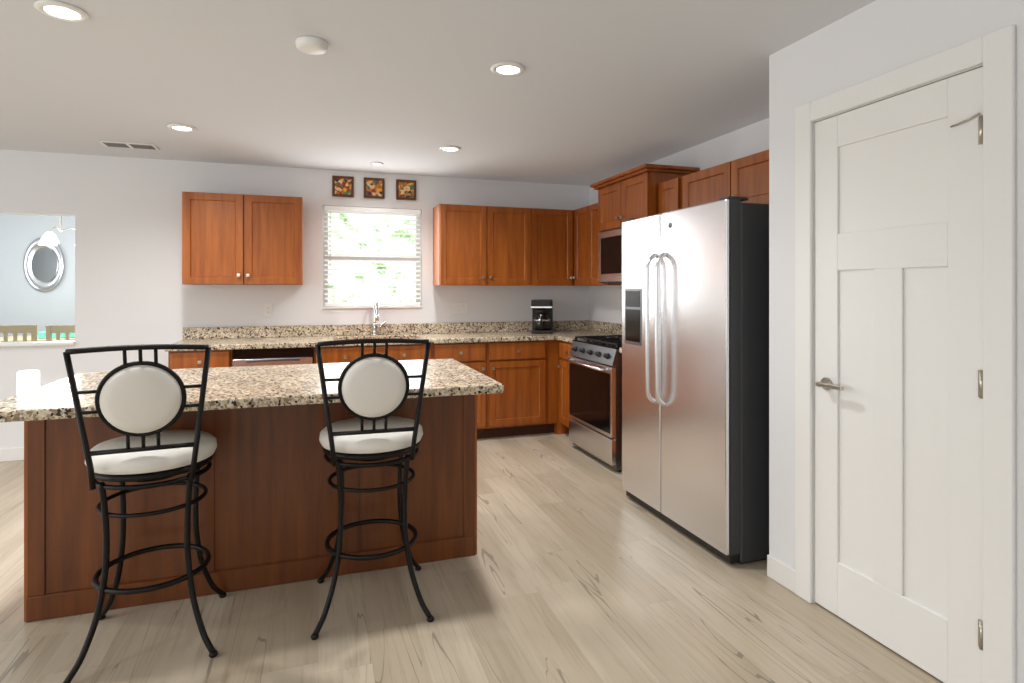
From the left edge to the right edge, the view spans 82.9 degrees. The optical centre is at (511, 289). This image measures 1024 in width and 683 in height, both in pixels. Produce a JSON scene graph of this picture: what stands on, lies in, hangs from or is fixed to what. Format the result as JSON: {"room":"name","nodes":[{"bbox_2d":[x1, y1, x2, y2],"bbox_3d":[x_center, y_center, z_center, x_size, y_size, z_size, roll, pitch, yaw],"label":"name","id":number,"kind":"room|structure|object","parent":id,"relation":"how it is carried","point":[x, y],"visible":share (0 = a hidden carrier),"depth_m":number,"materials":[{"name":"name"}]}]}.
{"room":"kitchen","nodes":[
{"label":"kitchen","id":0,"kind":"room"},
{"bbox_2d":[0,214,74,336],"bbox_3d":[-4.518,0.120,4.490,4.520,2.440,0.004,0,0,-19],"label":"wall","id":1,"kind":"structure","parent":0,"point":[23,301],"depth_m":4.68,"materials":[{"name":"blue paint"}]},
{"bbox_2d":[24,238,64,291],"bbox_3d":[-6.146,-0.330,7.622,0.448,0.720,0.035,0,0,-18],"label":"round mirror","id":2,"kind":"object","parent":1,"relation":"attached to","point":[44,268],"visible":0.92,"depth_m":7.62,"materials":[{"name":"silver metal"}]},
{"bbox_2d":[0,149,587,448],"bbox_3d":[-2.858,0.120,4.981,7.680,2.440,0.120,0,0,-19],"label":"wall","id":3,"kind":"structure","parent":0,"point":[130,286],"depth_m":4.91,"materials":[{"name":"white paint"}]},
{"bbox_2d":[182,192,245,284],"bbox_3d":[-2.478,-0.417,4.864,0.452,0.745,0.339,0,0,-18],"label":"upper cabinet","id":4,"kind":"object","parent":3,"relation":"attached to","point":[235,239],"depth_m":4.71,"materials":[{"name":"brown wood"}]},
{"bbox_2d":[264,304,271,316],"bbox_3d":[-2.164,0.178,5.143,0.070,0.114,0.009,0,0,-18],"label":"electrical outlet","id":5,"kind":"object","parent":3,"relation":"attached to","point":[267,310],"visible":1,"depth_m":5.14,"materials":[{"name":"white plastic"}]},
{"bbox_2d":[246,195,302,284],"bbox_3d":[-2.049,-0.417,5.007,0.453,0.745,0.339,0,0,-18],"label":"upper cabinet","id":6,"kind":"object","parent":3,"relation":"attached to","point":[274,224],"depth_m":4.86,"materials":[{"name":"brown wood"}]},
{"bbox_2d":[332,175,353,196],"bbox_3d":[-1.556,-0.953,5.340,0.190,0.190,0.020,0,0,-18],"label":"picture","id":7,"kind":"object","parent":3,"relation":"attached to","point":[342,186],"visible":1,"depth_m":5.34,"materials":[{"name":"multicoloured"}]},
{"bbox_2d":[323,206,421,308],"bbox_3d":[-1.312,-0.301,5.486,0.902,0.945,0.133,0,0,-18],"label":"window","id":8,"kind":"structure","parent":3,"relation":"in","point":[333,257],"depth_m":5.46,"materials":[{"name":"white plastic"}]},
{"bbox_2d":[364,177,384,198],"bbox_3d":[-1.290,-0.953,5.429,0.190,0.190,0.020,0,0,-18],"label":"picture","id":9,"kind":"object","parent":3,"relation":"attached to","point":[374,188],"visible":1,"depth_m":5.43,"materials":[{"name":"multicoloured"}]},
{"bbox_2d":[184,320,587,339],"bbox_3d":[-0.986,0.370,5.530,3.816,0.100,0.022,0,0,-18],"label":"backsplash","id":10,"kind":"structure","parent":3,"relation":"attached to","point":[521,326],"depth_m":5.37,"materials":[{"name":"beige stone"}]},
{"bbox_2d":[396,179,415,199],"bbox_3d":[-1.008,-0.953,5.524,0.190,0.190,0.020,0,0,-18],"label":"picture","id":11,"kind":"object","parent":3,"relation":"attached to","point":[405,189],"visible":1,"depth_m":5.52,"materials":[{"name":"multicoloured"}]},
{"bbox_2d":[452,302,467,313],"bbox_3d":[-0.508,0.177,5.695,0.162,0.114,0.012,0,0,-18],"label":"light switch","id":12,"kind":"object","parent":3,"relation":"attached to","point":[459,307],"visible":1,"depth_m":5.69,"materials":[{"name":"white plastic"}]},
{"bbox_2d":[433,204,489,284],"bbox_3d":[-0.501,-0.417,5.525,0.447,0.745,0.339,0,0,-18],"label":"upper cabinet","id":13,"kind":"object","parent":3,"relation":"attached to","point":[461,233],"depth_m":5.38,"materials":[{"name":"brown wood"}]},
{"bbox_2d":[490,206,533,285],"bbox_3d":[-0.079,-0.417,5.666,0.442,0.745,0.339,0,0,-18],"label":"upper cabinet","id":14,"kind":"object","parent":3,"relation":"attached to","point":[511,228],"depth_m":5.52,"materials":[{"name":"brown wood"}]},
{"bbox_2d":[526,208,573,285],"bbox_3d":[0.339,-0.417,5.806,0.441,0.745,0.339,0,0,-18],"label":"upper cabinet","id":15,"kind":"object","parent":3,"relation":"attached to","point":[553,228],"depth_m":5.66,"materials":[{"name":"brown wood"}]},
{"bbox_2d":[0,0,875,185],"bbox_3d":[-2.060,-1.150,2.580,7.970,0.100,12.440,0,0,-18],"label":"ceiling","id":16,"kind":"structure","parent":0,"point":[595,91],"depth_m":3.04,"materials":[{"name":"grey paint"}]},
{"bbox_2d":[38,216,74,245],"bbox_3d":[-5.246,-0.814,6.741,0.558,0.568,0.531,0,0,-18],"label":"pendant chandelier","id":17,"kind":"object","parent":16,"relation":"hanging from","point":[49,238],"visible":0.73,"depth_m":6.56,"materials":[{"name":"white glass"}]},
{"bbox_2d":[34,0,88,21],"bbox_3d":[-1.768,-1.093,2.279,0.173,0.011,0.173,0,0,-18],"label":"recessed light","id":18,"kind":"object","parent":16,"relation":"in","point":[59,10],"visible":1,"depth_m":2.27,"materials":[{"name":"white plastic"}]},
{"bbox_2d":[98,140,159,149],"bbox_3d":[-2.892,-1.093,4.389,0.360,0.010,0.160,0,0,-18],"label":"ceiling vent","id":19,"kind":"object","parent":16,"relation":"in","point":[129,145],"visible":1,"depth_m":4.37,"materials":[{"name":"white plastic"}]},
{"bbox_2d":[167,124,195,131],"bbox_3d":[-2.227,-1.093,3.914,0.173,0.011,0.173,0,0,-18],"label":"recessed light","id":20,"kind":"object","parent":16,"relation":"in","point":[182,127],"visible":1,"depth_m":3.90,"materials":[{"name":"white plastic"}]},
{"bbox_2d":[295,36,327,54],"bbox_3d":[-0.887,-1.079,2.572,0.140,0.037,0.140,0,0,-18],"label":"smoke detector","id":21,"kind":"object","parent":16,"relation":"attached to","point":[311,45],"visible":1,"depth_m":2.54,"materials":[{"name":"white plastic"}]},
{"bbox_2d":[371,162,382,165],"bbox_3d":[-1.169,-1.093,5.024,0.108,0.011,0.108,0,0,-18],"label":"recessed light","id":22,"kind":"object","parent":16,"relation":"in","point":[376,163],"visible":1,"depth_m":4.99,"materials":[{"name":"white plastic"}]},
{"bbox_2d":[439,146,460,151],"bbox_3d":[-0.480,-1.093,4.493,0.173,0.011,0.173,0,0,-18],"label":"recessed light","id":23,"kind":"object","parent":16,"relation":"in","point":[449,148],"visible":1,"depth_m":4.48,"materials":[{"name":"white plastic"}]},
{"bbox_2d":[491,62,524,75],"bbox_3d":[-0.020,-1.093,2.874,0.173,0.011,0.173,0,0,-18],"label":"recessed light","id":24,"kind":"object","parent":16,"relation":"in","point":[507,68],"visible":1,"depth_m":2.86,"materials":[{"name":"white plastic"}]},
{"bbox_2d":[0,433,943,682],"bbox_3d":[-2.060,1.380,2.580,7.970,0.080,12.440,0,0,-18],"label":"floor","id":25,"kind":"structure","parent":0,"point":[580,566],"depth_m":2.36,"materials":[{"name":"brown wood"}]},
{"bbox_2d":[0,325,36,341],"bbox_3d":[-5.190,0.850,6.119,0.460,0.980,0.460,0,0,-18],"label":"dining chair","id":26,"kind":"object","parent":25,"relation":"on","point":[16,329],"visible":0.21,"depth_m":5.94,"materials":[{"name":"beige wood"}]},
{"bbox_2d":[0,331,74,341],"bbox_3d":[-5.384,0.920,7.267,1.800,0.840,0.800,0,0,-18],"label":"dining table","id":27,"kind":"object","parent":25,"relation":"on","point":[41,336],"visible":0.19,"depth_m":6.90,"materials":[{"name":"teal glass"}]},
{"bbox_2d":[46,325,74,340],"bbox_3d":[-4.592,0.850,6.161,0.460,0.980,0.460,0,0,-18],"label":"dining chair","id":28,"kind":"object","parent":25,"relation":"on","point":[67,330],"visible":0.17,"depth_m":5.93,"materials":[{"name":"beige wood"}]},
{"bbox_2d":[63,344,226,682],"bbox_3d":[-1.376,0.764,2.225,0.476,1.152,0.512,0,0,-23],"label":"bar stool","id":29,"kind":"object","parent":25,"relation":"on","point":[143,405],"visible":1,"depth_m":2.06,"materials":[{"name":"black metal"}]},
{"bbox_2d":[168,348,243,368],"bbox_3d":[-2.477,0.901,4.714,0.434,0.879,0.623,0,0,-18],"label":"base cabinet","id":30,"kind":"object","parent":25,"relation":"on","point":[176,360],"depth_m":4.41,"materials":[{"name":"brown wood"}]},
{"bbox_2d":[24,394,476,621],"bbox_3d":[-1.177,0.901,2.949,1.890,0.879,0.674,0,0,-18],"label":"kitchen island","id":31,"kind":"object","parent":25,"relation":"on","point":[268,509],"depth_m":2.60,"materials":[{"name":"brown wood"}]},
{"bbox_2d":[0,358,503,421],"bbox_3d":[-1.117,0.440,2.771,1.936,0.040,1.035,0,0,-18],"label":"island countertop","id":32,"kind":"structure","parent":31,"relation":"on","point":[242,387],"depth_m":2.52,"materials":[{"name":"beige stone"}]},
{"bbox_2d":[17,370,39,397],"bbox_3d":[-1.911,0.369,2.292,0.070,0.100,0.070,0,0,-18],"label":"candle","id":33,"kind":"object","parent":32,"relation":"on","point":[28,383],"visible":0.98,"depth_m":2.27,"materials":[{"name":"white wax"}]},
{"bbox_2d":[232,347,313,366],"bbox_3d":[-1.982,0.902,4.870,0.596,0.876,0.626,0,0,-18],"label":"dishwasher","id":34,"kind":"object","parent":25,"relation":"on","point":[269,356],"visible":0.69,"depth_m":4.58,"materials":[{"name":"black metal"}]},
{"bbox_2d":[314,344,372,363],"bbox_3d":[-1.469,0.901,5.052,0.484,0.879,0.623,0,0,-18],"label":"base cabinet","id":35,"kind":"object","parent":25,"relation":"on","point":[329,355],"depth_m":4.74,"materials":[{"name":"brown wood"}]},
{"bbox_2d":[311,338,433,639],"bbox_3d":[-0.599,0.764,2.485,0.476,1.152,0.512,0,0,-15],"label":"bar stool","id":36,"kind":"object","parent":25,"relation":"on","point":[373,391],"visible":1,"depth_m":2.31,"materials":[{"name":"black metal"}]},
{"bbox_2d":[376,344,435,359],"bbox_3d":[-1.009,0.901,5.205,0.485,0.879,0.623,0,0,-18],"label":"base cabinet","id":37,"kind":"object","parent":25,"relation":"on","point":[397,351],"depth_m":4.92,"materials":[{"name":"brown wood"}]},
{"bbox_2d":[436,344,487,438],"bbox_3d":[-0.547,0.901,5.360,0.490,0.879,0.623,0,0,-18],"label":"base cabinet","id":38,"kind":"object","parent":25,"relation":"on","point":[475,356],"depth_m":5.12,"materials":[{"name":"brown wood"}]},
{"bbox_2d":[488,340,555,437],"bbox_3d":[0.007,0.901,5.545,0.678,0.879,0.623,0,0,-18],"label":"base cabinet","id":39,"kind":"object","parent":25,"relation":"on","point":[524,365],"depth_m":5.27,"materials":[{"name":"brown wood"}]},
{"bbox_2d":[164,328,607,351],"bbox_3d":[-0.887,0.440,5.236,3.816,0.040,0.643,0,0,-18],"label":"countertop","id":40,"kind":"structure","parent":39,"relation":"on","point":[434,337],"depth_m":5.06,"materials":[{"name":"beige stone"}]},
{"bbox_2d":[372,296,387,335],"bbox_3d":[-1.203,0.236,5.292,0.132,0.368,0.245,0,0,-18],"label":"faucet","id":41,"kind":"object","parent":40,"relation":"on","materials":[{"name":"silver metal"}]},
{"bbox_2d":[384,336,415,338],"bbox_3d":[-1.189,0.560,5.128,0.764,0.224,0.424,0,0,-18],"label":"sink","id":42,"kind":"object","parent":40,"relation":"in","point":[406,337],"depth_m":5.39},
{"bbox_2d":[531,299,552,333],"bbox_3d":[0.292,0.257,5.658,0.204,0.325,0.281,0,0,7],"label":"coffee maker","id":43,"kind":"object","parent":40,"relation":"on","point":[542,316],"visible":1,"depth_m":5.59,"materials":[{"name":"black plastic"}]},
{"bbox_2d":[556,340,621,433],"bbox_3d":[0.785,0.901,5.270,0.623,0.879,0.398,0,0,-18],"label":"base cabinet","id":44,"kind":"object","parent":25,"relation":"on","point":[562,350],"depth_m":5.29,"materials":[{"name":"brown wood"}]},
{"bbox_2d":[556,332,619,343],"bbox_3d":[0.779,0.440,5.256,0.643,0.040,0.374,0,0,-18],"label":"countertop","id":45,"kind":"structure","parent":44,"relation":"on","point":[567,339],"depth_m":5.23,"materials":[{"name":"beige stone"}]},
{"bbox_2d":[565,335,621,471],"bbox_3d":[0.906,0.868,4.691,0.756,0.945,0.767,0,0,-18],"label":"gas range","id":46,"kind":"object","parent":25,"relation":"on","point":[595,396],"visible":0.48,"depth_m":4.47,"materials":[{"name":"silver metal"}]},
{"bbox_2d":[622,196,768,563],"bbox_3d":[1.234,0.443,3.392,0.907,1.795,1.020,0,0,-18],"label":"refrigerator","id":47,"kind":"object","parent":25,"relation":"on","point":[695,373],"visible":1,"depth_m":2.97,"materials":[{"name":"grey metal"}]},
{"bbox_2d":[588,120,763,323],"bbox_3d":[2.238,0.120,2.104,0.120,2.440,8.810,0,0,-19],"label":"wall","id":48,"kind":"structure","parent":0,"point":[604,302],"depth_m":4.41,"materials":[{"name":"white paint"}]},
{"bbox_2d":[574,207,605,285],"bbox_3d":[0.819,-0.417,5.615,0.339,0.745,0.320,0,0,-18],"label":"upper cabinet","id":49,"kind":"object","parent":48,"relation":"attached to","point":[579,214],"depth_m":5.59,"materials":[{"name":"brown wood"}]},
{"bbox_2d":[586,204,621,284],"bbox_3d":[0.925,-0.417,5.296,0.339,0.745,0.353,0,0,-18],"label":"upper cabinet","id":50,"kind":"object","parent":48,"relation":"attached to","point":[591,237],"depth_m":5.35,"materials":[{"name":"brown wood"}]},
{"bbox_2d":[588,320,621,334],"bbox_3d":[1.166,0.370,5.076,0.022,0.100,2.204,0,0,-18],"label":"backsplash","id":51,"kind":"structure","parent":48,"relation":"attached to","point":[597,326],"depth_m":5.80,"materials":[{"name":"beige stone"}]},
{"bbox_2d":[594,177,617,232],"bbox_3d":[1.009,-0.700,4.921,0.418,0.390,0.404,0,0,-18],"label":"upper cabinet","id":52,"kind":"object","parent":48,"relation":"attached to","point":[606,209],"depth_m":4.90,"materials":[{"name":"brown wood"}]},
{"bbox_2d":[618,165,689,228],"bbox_3d":[1.138,-0.700,4.537,0.418,0.390,0.404,0,0,-18],"label":"upper cabinet","id":53,"kind":"object","parent":48,"relation":"attached to","point":[638,190],"depth_m":4.38,"materials":[{"name":"brown wood"}]},
{"bbox_2d":[598,228,621,282],"bbox_3d":[1.051,-0.281,4.722,0.466,0.443,0.800,0,0,-18],"label":"microwave","id":54,"kind":"object","parent":53,"relation":"attached to","point":[609,256],"visible":0.17,"depth_m":4.83,"materials":[{"name":"silver metal"}]},
{"bbox_2d":[658,173,677,213],"bbox_3d":[1.283,-0.417,4.229,0.339,0.745,0.266,0,0,-18],"label":"upper cabinet","id":55,"kind":"object","parent":48,"relation":"attached to","point":[668,187],"depth_m":4.20,"materials":[{"name":"brown wood"}]},
{"bbox_2d":[678,163,725,209],"bbox_3d":[1.410,-0.634,3.847,0.339,0.310,0.530,0,0,-18],"label":"upper cabinet","id":56,"kind":"object","parent":48,"relation":"attached to","point":[696,187],"depth_m":3.82,"materials":[{"name":"brown wood"}]},
{"bbox_2d":[726,149,768,203],"bbox_3d":[1.571,-0.634,3.368,0.339,0.310,0.481,0,0,-18],"label":"upper cabinet","id":57,"kind":"object","parent":48,"relation":"attached to","point":[748,176],"depth_m":3.39,"materials":[{"name":"brown wood"}]},
{"bbox_2d":[764,0,1023,682],"bbox_3d":[2.085,0.120,0.292,0.120,2.440,5.170,0,0,-19],"label":"wall","id":58,"kind":"structure","parent":0,"point":[880,37],"depth_m":2.40,"materials":[{"name":"white paint"}]},
{"bbox_2d":[0,340,794,592],"bbox_3d":[-1.849,0.879,0.817,7.007,0.922,8.718,0,0,-18],"label":"baseboard","id":59,"kind":"structure","parent":58,"relation":"attached to","point":[780,572],"depth_m":2.72,"materials":[{"name":"white wood"}]},
{"bbox_2d":[815,67,982,682],"bbox_3d":[1.395,0.309,2.160,0.097,2.046,0.668,0,0,-18],"label":"door","id":60,"kind":"structure","parent":58,"relation":"in","point":[899,374],"depth_m":2.10,"materials":[{"name":"white wood"}]},
{"bbox_2d":[795,24,1015,682],"bbox_3d":[1.445,0.268,2.177,0.137,2.145,0.846,0,0,-18],"label":"door frame","id":61,"kind":"structure","parent":58,"relation":"attached to","point":[993,53],"depth_m":1.82,"materials":[{"name":"white wood"}]},
{"label":"outside","id":62,"kind":"structure","parent":0,"visible":0},
{"bbox_2d":[328,213,414,301],"bbox_3d":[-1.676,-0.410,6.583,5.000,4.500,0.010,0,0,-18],"label":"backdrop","id":63,"kind":"structure","parent":62,"point":[372,253],"depth_m":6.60,"materials":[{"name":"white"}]}
]}

